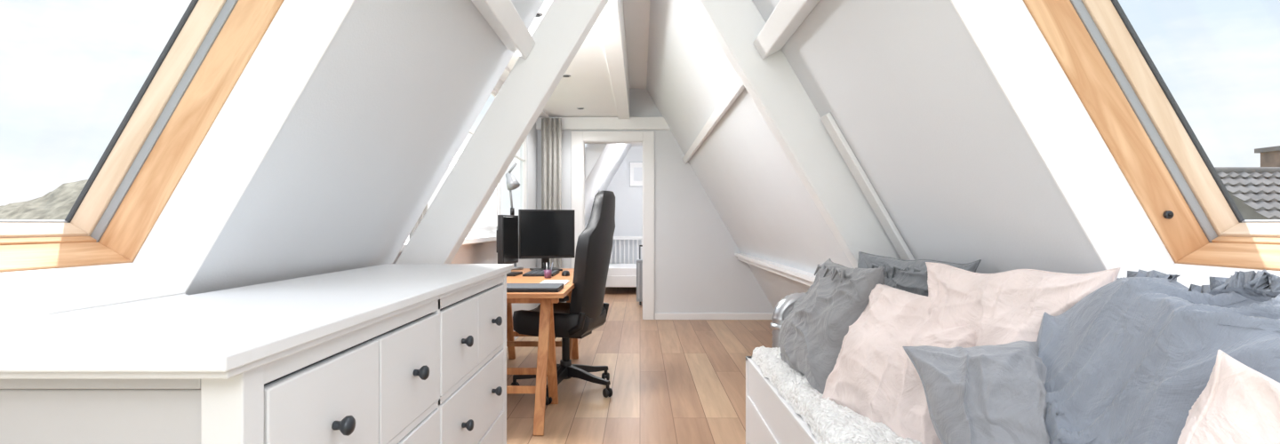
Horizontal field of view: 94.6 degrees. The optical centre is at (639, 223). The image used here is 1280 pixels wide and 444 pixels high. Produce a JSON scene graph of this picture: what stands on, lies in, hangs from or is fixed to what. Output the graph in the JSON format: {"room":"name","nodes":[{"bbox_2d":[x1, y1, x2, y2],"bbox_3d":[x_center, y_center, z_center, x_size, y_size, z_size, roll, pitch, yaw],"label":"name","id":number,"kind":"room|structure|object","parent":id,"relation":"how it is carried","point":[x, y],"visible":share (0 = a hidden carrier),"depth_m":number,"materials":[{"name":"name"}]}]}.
{"room":"home office","nodes":[
{"label":"home office","id":0,"kind":"room"},
{"bbox_2d":[185,0,544,295],"bbox_3d":[-0.952,-0.317,0.850,1.864,2.908,3.300,0,0,0],"label":"wall","id":1,"kind":"structure","parent":0,"point":[400,86],"depth_m":1.73,"materials":[{"name":"grey paint"}]},
{"bbox_2d":[0,0,355,325],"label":"window","id":2,"kind":"structure","parent":1,"relation":"in","point":[229,76],"depth_m":1.34,"materials":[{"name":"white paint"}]},
{"bbox_2d":[395,0,608,263],"bbox_3d":[-0.662,-0.230,2.450,1.815,2.700,0.100,0,0,0],"label":"beam","id":3,"kind":"structure","parent":1,"relation":"attached to","point":[564,27],"depth_m":2.40,"materials":[{"name":"paint"}]},
{"bbox_2d":[471,0,535,59],"bbox_3d":[-0.481,-0.722,0.797,0.113,0.110,3.195,0,0,0],"label":"beam","id":4,"kind":"structure","parent":1,"relation":"attached to","point":[502,16],"depth_m":2.05,"materials":[{"name":"paint"}]},
{"bbox_2d":[392,79,536,348],"bbox_3d":[-1.240,-0.105,4.695,0.080,2.450,4.390,0,0,0],"label":"wall","id":5,"kind":"structure","parent":0,"point":[480,252],"depth_m":6.30,"materials":[{"name":"white paint"}]},
{"bbox_2d":[399,85,526,252],"bbox_3d":[-1.195,-0.512,4.475,0.110,1.295,3.650,0,0,0],"label":"window","id":6,"kind":"structure","parent":5,"relation":"in","point":[476,235],"depth_m":4.87,"materials":[{"name":"white paint"}]},
{"bbox_2d":[499,0,617,117],"bbox_3d":[-0.800,-1.288,4.695,1.100,0.085,4.390,0,0,0],"label":"ceiling","id":7,"kind":"structure","parent":0,"point":[588,86],"depth_m":5.25,"materials":[{"name":"white paint"}]},
{"bbox_2d":[504,66,549,118],"bbox_3d":[-1.070,-1.230,4.710,0.040,0.029,4.220,0,0,0],"label":"rail","id":8,"kind":"object","parent":7,"relation":"attached to","point":[507,71],"visible":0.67,"depth_m":5.61,"materials":[{"name":"white paint"}]},
{"bbox_2d":[409,204,427,239],"bbox_3d":[-1.068,-0.070,2.848,0.064,2.280,0.204,0,0,0],"label":"window curtain","id":9,"kind":"object","parent":8,"relation":"hanging from","point":[424,212],"visible":0.03,"depth_m":2.82,"materials":[{"name":"grey fabric"}]},
{"bbox_2d":[541,117,561,268],"bbox_3d":[-1.013,-0.070,6.748,0.234,2.280,0.088,0,0,0],"label":"window curtain","id":10,"kind":"object","parent":8,"relation":"hanging from","point":[551,128],"visible":0.48,"depth_m":6.74,"materials":[{"name":"grey fabric"}]},
{"bbox_2d":[535,12,542,17],"bbox_3d":[-0.620,-1.242,3.500,0.080,0.009,0.080,0,0,0],"label":"ceiling spotlight","id":11,"kind":"object","parent":7,"relation":"in","point":[539,14],"depth_m":3.50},
{"bbox_2d":[584,144,631,225],"bbox_3d":[-0.900,-0.287,8.785,1.760,2.848,3.430,0,0,0],"label":"wall","id":12,"kind":"structure","parent":0,"point":[603,162],"depth_m":8.19,"materials":[{"name":"grey paint"}]},
{"bbox_2d":[584,144,642,263],"bbox_3d":[0.025,-0.255,10.550,3.550,2.750,0.100,0,0,0],"label":"wall","id":13,"kind":"structure","parent":0,"point":[628,200],"depth_m":10.50,"materials":[{"name":"white paint"}]},
{"bbox_2d":[629,161,642,186],"bbox_3d":[-0.035,-0.880,10.482,0.310,0.440,0.031,0,0,0],"label":"picture frame","id":14,"kind":"object","parent":13,"relation":"attached to","point":[636,168],"visible":0.76,"depth_m":10.47,"materials":[{"name":"white paper"}]},
{"bbox_2d":[623,0,650,88],"bbox_3d":[0.070,-1.630,4.850,0.380,0.100,11.300,0,0,0],"label":"ceiling","id":15,"kind":"structure","parent":0,"point":[636,12],"depth_m":5.03,"materials":[{"name":"white paint"}]},
{"bbox_2d":[598,0,629,119],"bbox_3d":[-0.185,-1.445,3.040,0.130,0.470,7.680,0,0,0],"label":"ridge beam","id":16,"kind":"structure","parent":15,"relation":"attached to","point":[611,20],"depth_m":4.26,"materials":[{"name":"paint"}]},
{"bbox_2d":[631,144,642,146],"bbox_3d":[0.000,-1.410,8.785,1.000,0.060,3.430,0,0,0],"label":"ceiling","id":17,"kind":"structure","parent":0,"point":[632,145],"depth_m":10.35,"materials":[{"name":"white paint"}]},
{"bbox_2d":[506,287,772,443],"bbox_3d":[0.025,1.180,4.950,3.550,0.120,11.500,0,0,0],"label":"floor","id":18,"kind":"structure","parent":0,"point":[672,381],"depth_m":4.14,"materials":[{"name":"brown wood"}]},
{"bbox_2d":[0,264,513,443],"bbox_3d":[-0.741,0.639,1.510,0.518,0.962,1.610,0,0,0],"label":"dresser","id":19,"kind":"object","parent":18,"relation":"on","point":[387,354],"visible":1,"depth_m":0.95,"materials":[{"name":"white paint"}]},
{"bbox_2d":[506,268,578,435],"bbox_3d":[-0.767,0.751,4.053,0.705,0.746,1.893,0,0,0],"label":"desk","id":20,"kind":"object","parent":18,"relation":"on","point":[547,344],"visible":0.42,"depth_m":3.38,"materials":[{"name":"brown wood"}]},
{"bbox_2d":[496,215,522,276],"bbox_3d":[-1.000,0.157,4.341,0.234,0.440,0.401,0,0,0],"label":"computer monitor","id":21,"kind":"object","parent":20,"relation":"on","point":[508,225],"visible":0.75,"depth_m":4.26,"materials":[{"name":"black plastic"}]},
{"bbox_2d":[505,162,523,270],"bbox_3d":[-1.034,-0.065,4.856,0.139,0.884,0.179,0,0,0],"label":"desk lamp","id":22,"kind":"object","parent":20,"relation":"on","point":[512,184],"visible":0.85,"depth_m":4.83,"materials":[{"name":"silver metal"}]},
{"bbox_2d":[506,283,564,292],"bbox_3d":[-0.635,0.364,3.370,0.370,0.025,0.260,0,0,0],"label":"laptop","id":23,"kind":"object","parent":20,"relation":"on","point":[510,287],"visible":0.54,"depth_m":3.27,"materials":[{"name":"black plastic"}]},
{"bbox_2d":[522,270,559,276],"bbox_3d":[-0.730,0.367,4.385,0.220,0.020,0.330,0,0,0],"label":"keyboard","id":24,"kind":"object","parent":20,"relation":"on","point":[533,273],"visible":0.71,"depth_m":4.27,"materials":[{"name":"black plastic"}]},
{"bbox_2d":[518,209,574,271],"bbox_3d":[-0.759,0.132,4.766,0.450,0.490,0.220,0,0,-22],"label":"computer monitor","id":25,"kind":"object","parent":20,"relation":"on","point":[545,235],"visible":0.91,"depth_m":4.71,"materials":[{"name":"black plastic"}]},
{"bbox_2d":[543,262,553,278],"bbox_3d":[-0.640,0.323,4.103,0.068,0.108,0.061,0,0,0],"label":"pen cup","id":26,"kind":"object","parent":20,"relation":"on","point":[548,273],"visible":1,"depth_m":4.09,"materials":[{"name":"plastic"}]},
{"bbox_2d":[540,280,569,285],"bbox_3d":[-0.540,0.372,3.735,0.160,0.010,0.230,0,0,0],"label":"paper stack","id":27,"kind":"object","parent":20,"relation":"on","point":[565,282],"visible":0.68,"depth_m":3.72,"materials":[{"name":"white paper"}]},
{"bbox_2d":[561,271,569,276],"bbox_3d":[-0.540,0.359,4.300,0.060,0.035,0.100,0,0,0],"label":"computer mouse","id":28,"kind":"object","parent":20,"relation":"on","point":[564,273],"visible":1,"depth_m":4.26,"materials":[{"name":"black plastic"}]},
{"bbox_2d":[510,191,615,405],"bbox_3d":[-0.518,0.453,3.980,0.703,1.335,0.732,0,0,0],"label":"gaming chair","id":29,"kind":"object","parent":18,"relation":"on","point":[586,312],"visible":0.79,"depth_m":3.79,"materials":[{"name":"black leather"}]},
{"bbox_2d":[605,236,642,287],"bbox_3d":[-0.058,0.655,9.852,1.205,0.930,1.105,0,0,0],"label":"bed","id":30,"kind":"object","parent":18,"relation":"on","point":[620,275],"visible":0.34,"depth_m":9.32,"materials":[{"name":"white paint"}]},
{"bbox_2d":[636,245,642,305],"bbox_3d":[0.140,0.710,8.214,0.380,0.820,0.252,0,0,0],"label":"suitcase","id":31,"kind":"object","parent":18,"relation":"on","point":[639,262],"visible":0.33,"depth_m":8.10,"materials":[{"name":"grey metal"}]},
{"bbox_2d":[745,356,818,443],"bbox_3d":[0.814,0.868,1.495,0.653,0.505,2.498,0,0,0],"label":"daybed","id":32,"kind":"object","parent":18,"relation":"on","point":[770,420],"visible":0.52,"depth_m":2.28,"materials":[{"name":"white paint"}]},
{"bbox_2d":[751,345,921,443],"bbox_3d":[0.801,0.579,1.490,0.609,0.083,2.380,0,0,0],"label":"knitted blanket","id":33,"kind":"object","parent":32,"relation":"on","point":[829,422],"visible":0.16,"depth_m":1.76,"materials":[{"name":"white fabric"}]},
{"bbox_2d":[778,258,884,394],"bbox_3d":[0.697,0.362,2.190,0.299,0.446,0.548,0,0,-2],"label":"throw pillow","id":34,"kind":"object","parent":33,"relation":"on","point":[812,335],"visible":0.82,"depth_m":2.04,"materials":[{"name":"grey fabric"}]},
{"bbox_2d":[821,284,975,443],"bbox_3d":[0.774,0.408,1.720,0.310,0.434,0.524,0,0,-14],"label":"throw pillow","id":35,"kind":"object","parent":33,"relation":"on","point":[872,376],"visible":0.63,"depth_m":1.66,"materials":[{"name":"fabric"}]},
{"bbox_2d":[857,251,981,296],"bbox_3d":[0.946,0.300,2.051,0.175,0.384,0.562,0,0,-12],"label":"throw pillow","id":36,"kind":"object","parent":33,"relation":"on","point":[910,276],"visible":0.16,"depth_m":2.00,"materials":[{"name":"grey fabric"}]},
{"bbox_2d":[902,340,1050,443],"bbox_3d":[0.805,0.423,1.241,0.376,0.373,0.338,0,0,0],"label":"throw pillow","id":37,"kind":"object","parent":33,"relation":"on","point":[982,395],"visible":0.73,"depth_m":1.21,"materials":[{"name":"grey fabric"}]},
{"bbox_2d":[925,262,1120,346],"bbox_3d":[0.921,0.315,1.499,0.199,0.449,0.603,0,0,-11],"label":"throw pillow","id":38,"kind":"object","parent":33,"relation":"on","point":[1009,307],"visible":0.3,"depth_m":1.43,"materials":[{"name":"fabric"}]},
{"bbox_2d":[1036,269,1279,443],"bbox_3d":[0.907,0.327,0.890,0.454,0.506,1.140,0,0,0],"label":"pillow","id":39,"kind":"object","parent":33,"relation":"on","point":[1128,363],"visible":0.76,"depth_m":1.01,"materials":[{"name":"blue fabric"}]},
{"bbox_2d":[1177,350,1279,443],"bbox_3d":[0.845,0.413,0.721,0.516,0.486,0.242,0,0,0],"label":"throw pillow","id":40,"kind":"object","parent":33,"relation":"on","point":[1238,404],"visible":1,"depth_m":0.76,"materials":[{"name":"fabric"}]},
{"bbox_2d":[770,292,805,348],"bbox_3d":[0.923,0.731,2.930,0.550,0.779,0.104,0,0,0],"label":"ventilation duct","id":41,"kind":"object","parent":18,"relation":"on","point":[786,305],"visible":0.19,"depth_m":2.90,"materials":[{"name":"metal"}]},
{"bbox_2d":[536,88,774,313],"bbox_3d":[0.151,-0.240,6.965,3.002,2.720,0.150,0,0,0],"label":"wall","id":42,"kind":"structure","parent":0,"point":[697,270],"depth_m":6.89,"materials":[{"name":"white paint"}]},
{"bbox_2d":[536,117,670,129],"bbox_3d":[-0.400,-1.167,6.859,1.600,0.145,0.059,0,0,0],"label":"trim","id":43,"kind":"structure","parent":42,"relation":"attached to","point":[567,123],"depth_m":6.83,"materials":[{"name":"paint"}]},
{"bbox_2d":[571,131,654,319],"bbox_3d":[-0.318,0.020,6.965,0.965,2.200,0.194,0,0,0],"label":"door frame","id":44,"kind":"structure","parent":42,"relation":"in","point":[579,139],"depth_m":6.87,"materials":[{"name":"white paint"}]},
{"bbox_2d":[654,313,773,319],"bbox_3d":[0.865,1.083,6.880,1.390,0.075,0.017,0,0,0],"label":"baseboard","id":45,"kind":"structure","parent":42,"relation":"attached to","point":[657,316],"depth_m":6.87,"materials":[{"name":"white paint"}]},
{"bbox_2d":[646,0,1104,309],"bbox_3d":[0.987,-0.317,4.850,1.864,2.908,11.300,0,0,0],"label":"wall","id":46,"kind":"structure","parent":0,"point":[906,84],"depth_m":1.92,"materials":[{"name":"grey paint"}]},
{"bbox_2d":[682,75,744,163],"bbox_3d":[0.528,-0.741,4.692,0.068,0.072,4.375,0,0,0],"label":"beam","id":47,"kind":"structure","parent":46,"relation":"attached to","point":[737,87],"depth_m":3.89,"materials":[{"name":"paint"}]},
{"bbox_2d":[734,253,815,286],"bbox_3d":[1.150,0.380,4.715,0.100,0.080,4.330,0,0,0],"label":"wall ledge","id":48,"kind":"object","parent":46,"relation":"attached to","point":[806,278],"visible":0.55,"depth_m":4.73,"materials":[{"name":"white paint"}]},
{"bbox_2d":[753,0,820,59],"bbox_3d":[0.516,-0.722,0.797,0.113,0.110,3.195,0,0,0],"label":"beam","id":49,"kind":"structure","parent":46,"relation":"attached to","point":[788,15],"depth_m":2.05,"materials":[{"name":"paint"}]},
{"bbox_2d":[692,0,901,268],"bbox_3d":[0.759,-0.230,2.450,1.830,2.700,0.100,0,0,0],"label":"beam","id":50,"kind":"structure","parent":46,"relation":"attached to","point":[772,84],"depth_m":2.40,"materials":[{"name":"paint"}]},
{"bbox_2d":[820,112,915,260],"bbox_3d":[0.976,0.005,2.320,0.514,0.873,0.080,0,0,0],"label":"trim","id":51,"kind":"structure","parent":46,"relation":"attached to","point":[828,120],"depth_m":2.29,"materials":[{"name":"paint"}]},
{"bbox_2d":[950,0,1279,288],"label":"window","id":52,"kind":"structure","parent":46,"relation":"in","point":[1077,76],"depth_m":1.31,"materials":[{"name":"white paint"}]},
{"label":"outside","id":53,"kind":"structure","parent":0,"visible":0},
{"bbox_3d":[0.000,9.370,75.000,500.000,0.500,450.000,0,0,0],"label":"ground","id":54,"kind":"structure","parent":53,"visible":0},
{"bbox_2d":[1214,145,1279,219],"bbox_3d":[12.840,3.870,10.150,6.320,10.500,3.900,0,0,0],"label":"neighbouring house","id":55,"kind":"structure","parent":54,"relation":"on","point":[1255,191],"depth_m":9.84,"materials":[{"name":"grey tile"}]},
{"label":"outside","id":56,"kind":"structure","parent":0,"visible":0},
{"bbox_2d":[0,179,87,219],"bbox_3d":[-75.000,2.055,65.000,90.000,14.462,60.000,0,0,0],"label":"hillside","id":57,"kind":"structure","parent":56,"point":[56,204],"depth_m":53.78,"materials":[{"name":"grey stone"}]}
]}

